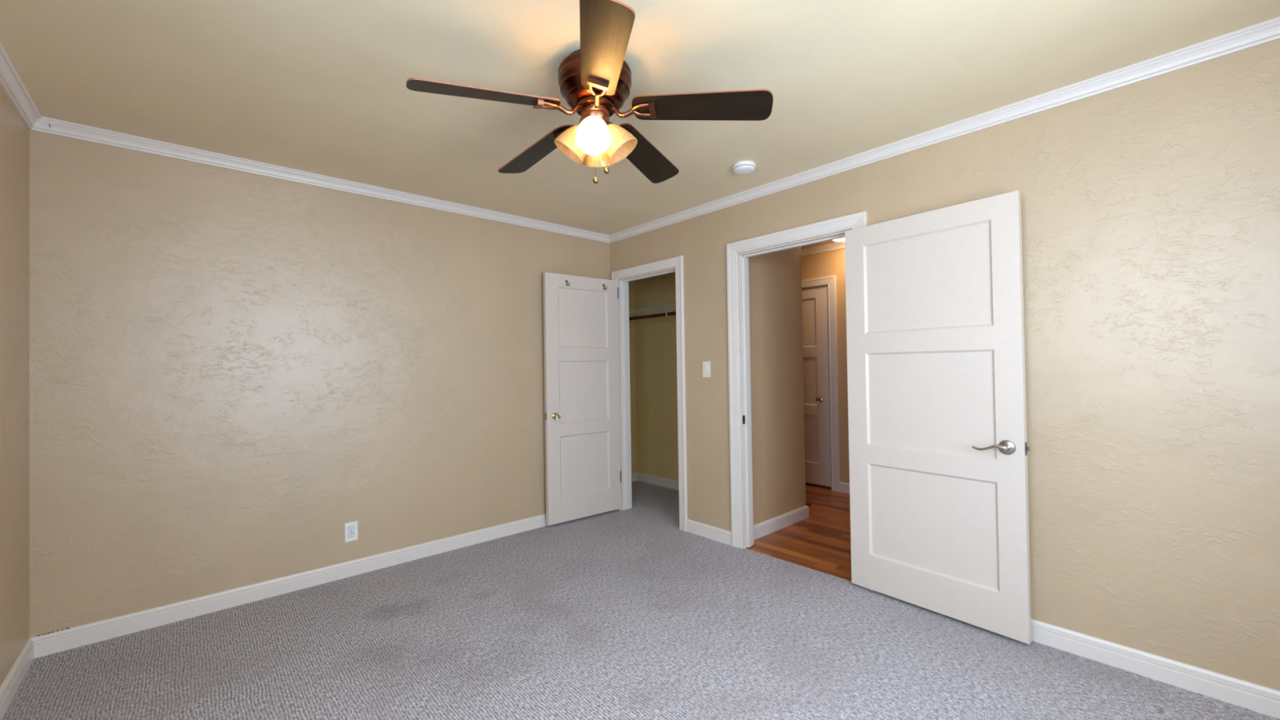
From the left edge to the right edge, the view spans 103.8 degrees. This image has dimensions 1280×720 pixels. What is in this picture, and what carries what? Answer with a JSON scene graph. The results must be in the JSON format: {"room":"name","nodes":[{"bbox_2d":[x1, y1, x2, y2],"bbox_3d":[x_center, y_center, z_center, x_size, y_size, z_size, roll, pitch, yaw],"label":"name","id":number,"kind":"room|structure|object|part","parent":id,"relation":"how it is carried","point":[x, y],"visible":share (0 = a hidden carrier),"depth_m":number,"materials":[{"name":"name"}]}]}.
{"room":"empty bedroom","nodes":[
{"label":"empty bedroom","id":0,"kind":"room"},
{"bbox_2d":[0,84,29,687],"bbox_3d":[-1.346,0.075,0.628,0.110,2.440,4.310,0,-1,-42],"label":"wall","id":1,"kind":"structure","parent":0,"point":[14,131],"depth_m":2.05,"materials":[{"name":"beige paint"}]},
{"bbox_2d":[0,637,34,719],"bbox_3d":[-1.318,1.249,0.697,0.016,0.092,4.200,0,-1,-42],"label":"baseboard","id":2,"kind":"structure","parent":1,"relation":"attached to","point":[8,689],"depth_m":2.02,"materials":[{"name":"white paint"}]},
{"bbox_2d":[0,42,41,129],"bbox_3d":[-1.344,-1.114,0.735,0.042,0.060,4.200,0,-1,-42],"label":"trim","id":3,"kind":"structure","parent":1,"relation":"attached to","point":[11,82],"depth_m":2.02,"materials":[{"name":"white paint"}]},
{"bbox_2d":[29,129,610,637],"bbox_3d":[-1.581,0.112,3.396,3.478,2.440,0.110,0,-1,-42],"label":"wall","id":4,"kind":"structure","parent":0,"point":[231,371],"depth_m":2.80,"materials":[{"name":"beige paint"}]},
{"bbox_2d":[30,513,547,658],"bbox_3d":[-1.480,1.283,3.372,3.368,0.095,0.016,0,-1,-42],"label":"baseboard","id":5,"kind":"structure","parent":4,"relation":"attached to","point":[48,643],"depth_m":2.77,"materials":[{"name":"white paint"}]},
{"bbox_2d":[31,115,609,243],"bbox_3d":[-1.507,-1.079,3.392,3.368,0.060,0.042,0,-1,-42],"label":"trim","id":6,"kind":"structure","parent":4,"relation":"attached to","point":[44,124],"depth_m":2.87,"materials":[{"name":"white paint"}]},
{"bbox_2d":[344,520,357,542],"bbox_3d":[-1.785,1.062,3.106,0.071,0.117,0.009,0,-1,-42],"label":"wall outlet","id":7,"kind":"object","parent":4,"relation":"attached to","point":[350,528],"visible":1,"depth_m":3.10,"materials":[{"name":"white plastic"}]},
{"bbox_2d":[347,532,355,537],"bbox_3d":[-1.784,1.082,3.104,0.038,0.031,0.001,0,-1,-42],"label":"receptacle","id":8,"kind":"object","parent":7,"relation":"attached to","point":[350,535],"depth_m":3.10,"materials":[{"name":"white plastic"}]},
{"bbox_2d":[347,525,355,531],"bbox_3d":[-1.784,1.042,3.105,0.038,0.031,0.001,0,-1,-42],"label":"receptacle","id":9,"kind":"object","parent":7,"relation":"attached to","point":[350,528],"depth_m":3.10,"materials":[{"name":"white plastic"}]},
{"bbox_2d":[628,280,637,473],"bbox_3d":[-0.321,0.118,5.399,0.857,2.440,0.090,0,-1,-42],"label":"wall","id":10,"kind":"structure","parent":0,"point":[631,284],"depth_m":5.56,"materials":[{"name":"beige paint"}]},
{"bbox_2d":[0,0,1279,248],"bbox_3d":[0.152,-1.197,3.164,5.743,0.120,6.010,0,-1,-42],"label":"ceiling","id":11,"kind":"structure","parent":0,"point":[317,86],"depth_m":2.00,"materials":[{"name":"beige paint"}]},
{"bbox_2d":[405,0,773,183],"bbox_3d":[-0.208,-0.915,1.994,1.330,0.462,1.275,0,-1,-42],"label":"ceiling fan","id":12,"kind":"object","parent":11,"relation":"hanging from","point":[595,80],"visible":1,"depth_m":1.88,"materials":[{"name":"brown wood"}]},
{"bbox_3d":[-0.540,-0.941,1.779,0.525,0.006,0.151,-6,16,-26],"label":"blade","id":13,"kind":"part","parent":12,"relation":"part of","materials":[{"name":"brown wood"}]},
{"bbox_3d":[-0.457,-0.937,2.252,0.525,0.006,0.151,-8,8,46],"label":"blade","id":14,"kind":"part","parent":12,"relation":"part of","materials":[{"name":"brown wood"}]},
{"bbox_3d":[-0.248,-0.856,1.958,0.132,0.112,0.132,35,0,1],"label":"lamp shade","id":15,"kind":"part","parent":12,"relation":"part of","materials":[{"name":"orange glass"}]},
{"bbox_3d":[-0.173,-0.858,1.881,0.132,0.112,0.132,-1,-37,1],"label":"lamp shade","id":16,"kind":"part","parent":12,"relation":"part of","materials":[{"name":"white glass"}]},
{"bbox_3d":[-0.173,-0.868,1.888,0.033,0.071,0.033,-1,-37,1],"label":"bulb","id":17,"kind":"part","parent":12,"relation":"part of","materials":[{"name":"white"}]},
{"bbox_3d":[-0.172,-0.697,1.951,0.023,0.024,0.023,0,-1,-42],"label":"chain knob","id":18,"kind":"part","parent":12,"relation":"part of","materials":[{"name":"gold metal"}]},
{"bbox_3d":[-0.171,-0.856,2.033,0.132,0.112,0.132,-1,35,1],"label":"lamp shade","id":19,"kind":"part","parent":12,"relation":"part of","materials":[{"name":"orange glass"}]},
{"bbox_3d":[-0.130,-0.736,1.951,0.023,0.024,0.023,0,-1,-42],"label":"chain knob","id":20,"kind":"part","parent":12,"relation":"part of","materials":[{"name":"gold metal"}]},
{"bbox_3d":[-0.117,-0.951,1.554,0.151,0.006,0.525,13,2,-9],"label":"blade","id":21,"kind":"part","parent":12,"relation":"part of","materials":[{"name":"brown wood"}]},
{"bbox_3d":[-0.096,-0.858,1.956,0.132,0.112,0.132,-37,-1,0],"label":"lamp shade","id":22,"kind":"part","parent":12,"relation":"part of","materials":[{"name":"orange glass"}]},
{"bbox_3d":[0.019,-0.943,2.318,0.151,0.006,0.525,-17,-13,26],"label":"blade","id":23,"kind":"part","parent":12,"relation":"part of","materials":[{"name":"brown wood"}]},
{"bbox_3d":[0.229,-0.952,1.887,0.525,0.006,0.151,4,-14,10],"label":"blade","id":24,"kind":"part","parent":12,"relation":"part of","materials":[{"name":"brown wood"}]},
{"bbox_2d":[733,160,755,174],"bbox_3d":[0.613,-1.127,2.955,0.132,0.039,0.132,0,-1,-42],"label":"smoke detector","id":25,"kind":"object","parent":11,"relation":"attached to","point":[744,167],"visible":1,"depth_m":2.92,"materials":[{"name":"white plastic"}]},
{"bbox_2d":[833,237,844,241],"bbox_3d":[1.902,-1.137,4.653,0.280,0.057,0.280,0,-1,-42],"label":"ceiling light","id":26,"kind":"object","parent":11,"relation":"attached to","point":[843,238],"visible":0.18,"depth_m":4.66,"materials":[{"name":"white plastic"}]},
{"bbox_2d":[1,480,1279,719],"bbox_3d":[0.187,1.337,3.062,5.643,0.070,5.910,0,-1,-42],"label":"floor","id":27,"kind":"structure","parent":0,"point":[631,614],"depth_m":2.24,"materials":[{"name":"grey carpet"}]},
{"bbox_2d":[635,272,678,480],"bbox_3d":[0.622,0.098,4.924,0.094,2.440,1.881,0,-1,-42],"label":"wall","id":28,"kind":"structure","parent":0,"point":[656,382],"depth_m":5.34,"materials":[{"name":"beige paint"}]},
{"bbox_2d":[628,302,675,315],"bbox_3d":[0.295,-0.548,4.644,0.762,0.082,1.881,0,-1,-42],"label":"shelf","id":29,"kind":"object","parent":28,"relation":"attached to","point":[667,307],"depth_m":5.37,"materials":[{"name":"beige paint"}]},
{"bbox_2d":[629,309,675,320],"bbox_3d":[0.445,-0.470,4.781,0.321,0.115,1.862,0,-1,-42],"label":"closet rod","id":30,"kind":"object","parent":28,"relation":"attached to","point":[669,313],"visible":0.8,"depth_m":4.90,"materials":[{"name":"red wood"}]},
{"bbox_2d":[748,246,805,524],"bbox_3d":[0.056,0.097,4.982,0.858,2.460,2.937,0,-1,-42],"label":"wall","id":31,"kind":"structure","parent":0,"point":[775,278],"depth_m":3.92,"materials":[{"name":"beige paint"}]},
{"bbox_2d":[631,471,808,540],"bbox_3d":[0.087,1.285,4.966,0.875,0.100,2.955,0,-1,-42],"label":"baseboard","id":32,"kind":"structure","parent":31,"relation":"attached to","point":[766,527],"depth_m":4.03,"materials":[{"name":"white paint"}]},
{"bbox_2d":[800,248,849,487],"bbox_3d":[1.813,0.100,5.316,0.200,2.510,5.000,0,-1,-42],"label":"wall","id":33,"kind":"structure","parent":0,"point":[830,263],"depth_m":4.97,"materials":[{"name":"beige paint"}]},
{"bbox_2d":[801,286,831,486],"bbox_3d":[1.663,0.271,5.325,0.096,2.025,0.706,0,-1,-42],"label":"door","id":34,"kind":"structure","parent":33,"relation":"in","point":[814,300],"depth_m":5.17,"materials":[{"name":"white paint"}]},
{"bbox_3d":[1.675,-0.385,5.356,0.011,0.484,0.431,0,-1,-42],"label":"panel","id":35,"kind":"part","parent":34,"relation":"part of","materials":[{"name":"white paint"}]},
{"bbox_3d":[1.684,0.222,5.348,0.011,0.479,0.431,0,-1,-42],"label":"panel","id":36,"kind":"part","parent":34,"relation":"part of","materials":[{"name":"white paint"}]},
{"bbox_3d":[1.693,0.822,5.341,0.011,0.479,0.431,0,-1,-42],"label":"panel","id":37,"kind":"part","parent":34,"relation":"part of","materials":[{"name":"white paint"}]},
{"bbox_2d":[801,275,839,492],"bbox_3d":[1.698,0.239,5.353,0.122,2.151,0.901,0,-1,-42],"label":"trim","id":38,"kind":"structure","parent":33,"relation":"attached to","point":[829,281],"depth_m":5.01,"materials":[{"name":"white paint"}]},
{"bbox_2d":[800,241,844,256],"bbox_3d":[1.702,-1.123,5.247,0.048,0.063,4.800,0,-1,-42],"label":"trim","id":39,"kind":"structure","parent":33,"relation":"attached to","point":[838,245],"depth_m":5.08,"materials":[{"name":"white paint"}]},
{"bbox_2d":[839,481,849,493],"bbox_3d":[1.750,1.264,5.228,0.018,0.098,4.800,0,-1,-42],"label":"baseboard","id":40,"kind":"structure","parent":33,"relation":"attached to","point":[844,487],"depth_m":4.93,"materials":[{"name":"white paint"}]},
{"bbox_2d":[609,38,1279,690],"bbox_3d":[1.195,0.065,3.003,0.110,2.440,4.420,0,-1,-42],"label":"wall","id":41,"kind":"structure","parent":0,"point":[1150,207],"depth_m":2.04,"materials":[{"name":"beige paint"}]},
{"bbox_2d":[542,271,621,525],"bbox_3d":[-0.450,0.303,4.188,0.723,2.004,0.096,0,-1,-39],"label":"door","id":42,"kind":"structure","parent":41,"relation":"in","point":[583,473],"depth_m":4.18,"materials":[{"name":"white paint"}]},
{"bbox_3d":[-0.481,-0.347,4.218,0.467,0.471,0.011,0,-1,-39],"label":"panel","id":43,"kind":"part","parent":42,"relation":"part of","materials":[{"name":"white paint"}]},
{"bbox_3d":[-0.471,0.259,4.210,0.467,0.486,0.011,0,-1,-39],"label":"panel","id":44,"kind":"part","parent":42,"relation":"part of","materials":[{"name":"white paint"}]},
{"bbox_3d":[-0.462,0.866,4.203,0.467,0.483,0.011,0,-1,-39],"label":"panel","id":45,"kind":"part","parent":42,"relation":"part of","materials":[{"name":"white paint"}]},
{"bbox_2d":[611,255,687,531],"bbox_3d":[0.094,0.260,4.205,0.132,2.113,0.859,0,-1,-42],"label":"trim","id":46,"kind":"structure","parent":41,"relation":"attached to","point":[677,262],"depth_m":4.23,"materials":[{"name":"white paint"}]},
{"bbox_2d":[702,361,710,377],"bbox_3d":[0.487,0.069,3.694,0.012,0.118,0.072,0,-1,-42],"label":"light switch","id":47,"kind":"object","parent":41,"relation":"attached to","point":[706,365],"visible":1,"depth_m":3.69,"materials":[{"name":"beige plastic"}]},
{"bbox_2d":[686,519,731,545],"bbox_3d":[0.501,1.258,3.681,0.016,0.092,0.425,0,-1,-42],"label":"baseboard","id":48,"kind":"structure","parent":41,"relation":"attached to","point":[717,534],"depth_m":3.67,"materials":[{"name":"white paint"}]},
{"bbox_2d":[726,210,873,591],"bbox_3d":[0.999,0.232,3.205,0.132,2.118,0.975,0,-1,-42],"label":"trim","id":49,"kind":"structure","parent":41,"relation":"attached to","point":[735,304],"depth_m":3.48,"materials":[{"name":"white paint"}]},
{"bbox_2d":[844,190,1031,644],"bbox_3d":[1.445,0.255,2.541,0.108,2.001,0.845,0,-1,-37],"label":"door","id":50,"kind":"structure","parent":41,"relation":"in","point":[937,428],"depth_m":2.48,"materials":[{"name":"white paint"}]},
{"bbox_3d":[1.444,-0.397,2.556,0.011,0.471,0.587,0,-1,-38],"label":"panel","id":51,"kind":"part","parent":50,"relation":"part of","materials":[{"name":"white paint"}]},
{"bbox_3d":[1.453,0.209,2.549,0.011,0.486,0.587,0,-1,-38],"label":"panel","id":52,"kind":"part","parent":50,"relation":"part of","materials":[{"name":"white paint"}]},
{"bbox_3d":[1.462,0.817,2.541,0.011,0.483,0.587,0,-1,-38],"label":"panel","id":53,"kind":"part","parent":50,"relation":"part of","materials":[{"name":"white paint"}]},
{"bbox_3d":[1.589,0.398,2.283,0.023,0.033,0.138,0,-1,-42],"label":"lever","id":54,"kind":"part","parent":50,"relation":"part of","materials":[{"name":"silver metal"}]},
{"bbox_3d":[1.643,0.394,2.255,0.030,0.067,0.067,0,-1,-38],"label":"lever handle","id":55,"kind":"part","parent":50,"relation":"part of","materials":[{"name":"silver metal"}]},
{"bbox_2d":[608,16,1279,243],"bbox_3d":[1.121,-1.124,2.967,0.042,0.060,4.200,0,-1,-42],"label":"trim","id":56,"kind":"structure","parent":41,"relation":"attached to","point":[1260,33],"depth_m":2.30,"materials":[{"name":"white paint"}]},
{"bbox_2d":[875,591,1279,719],"bbox_3d":[1.941,1.217,2.091,0.016,0.092,1.892,0,-1,-42],"label":"baseboard","id":57,"kind":"structure","parent":41,"relation":"attached to","point":[1242,693],"depth_m":1.96,"materials":[{"name":"white paint"}]}
]}

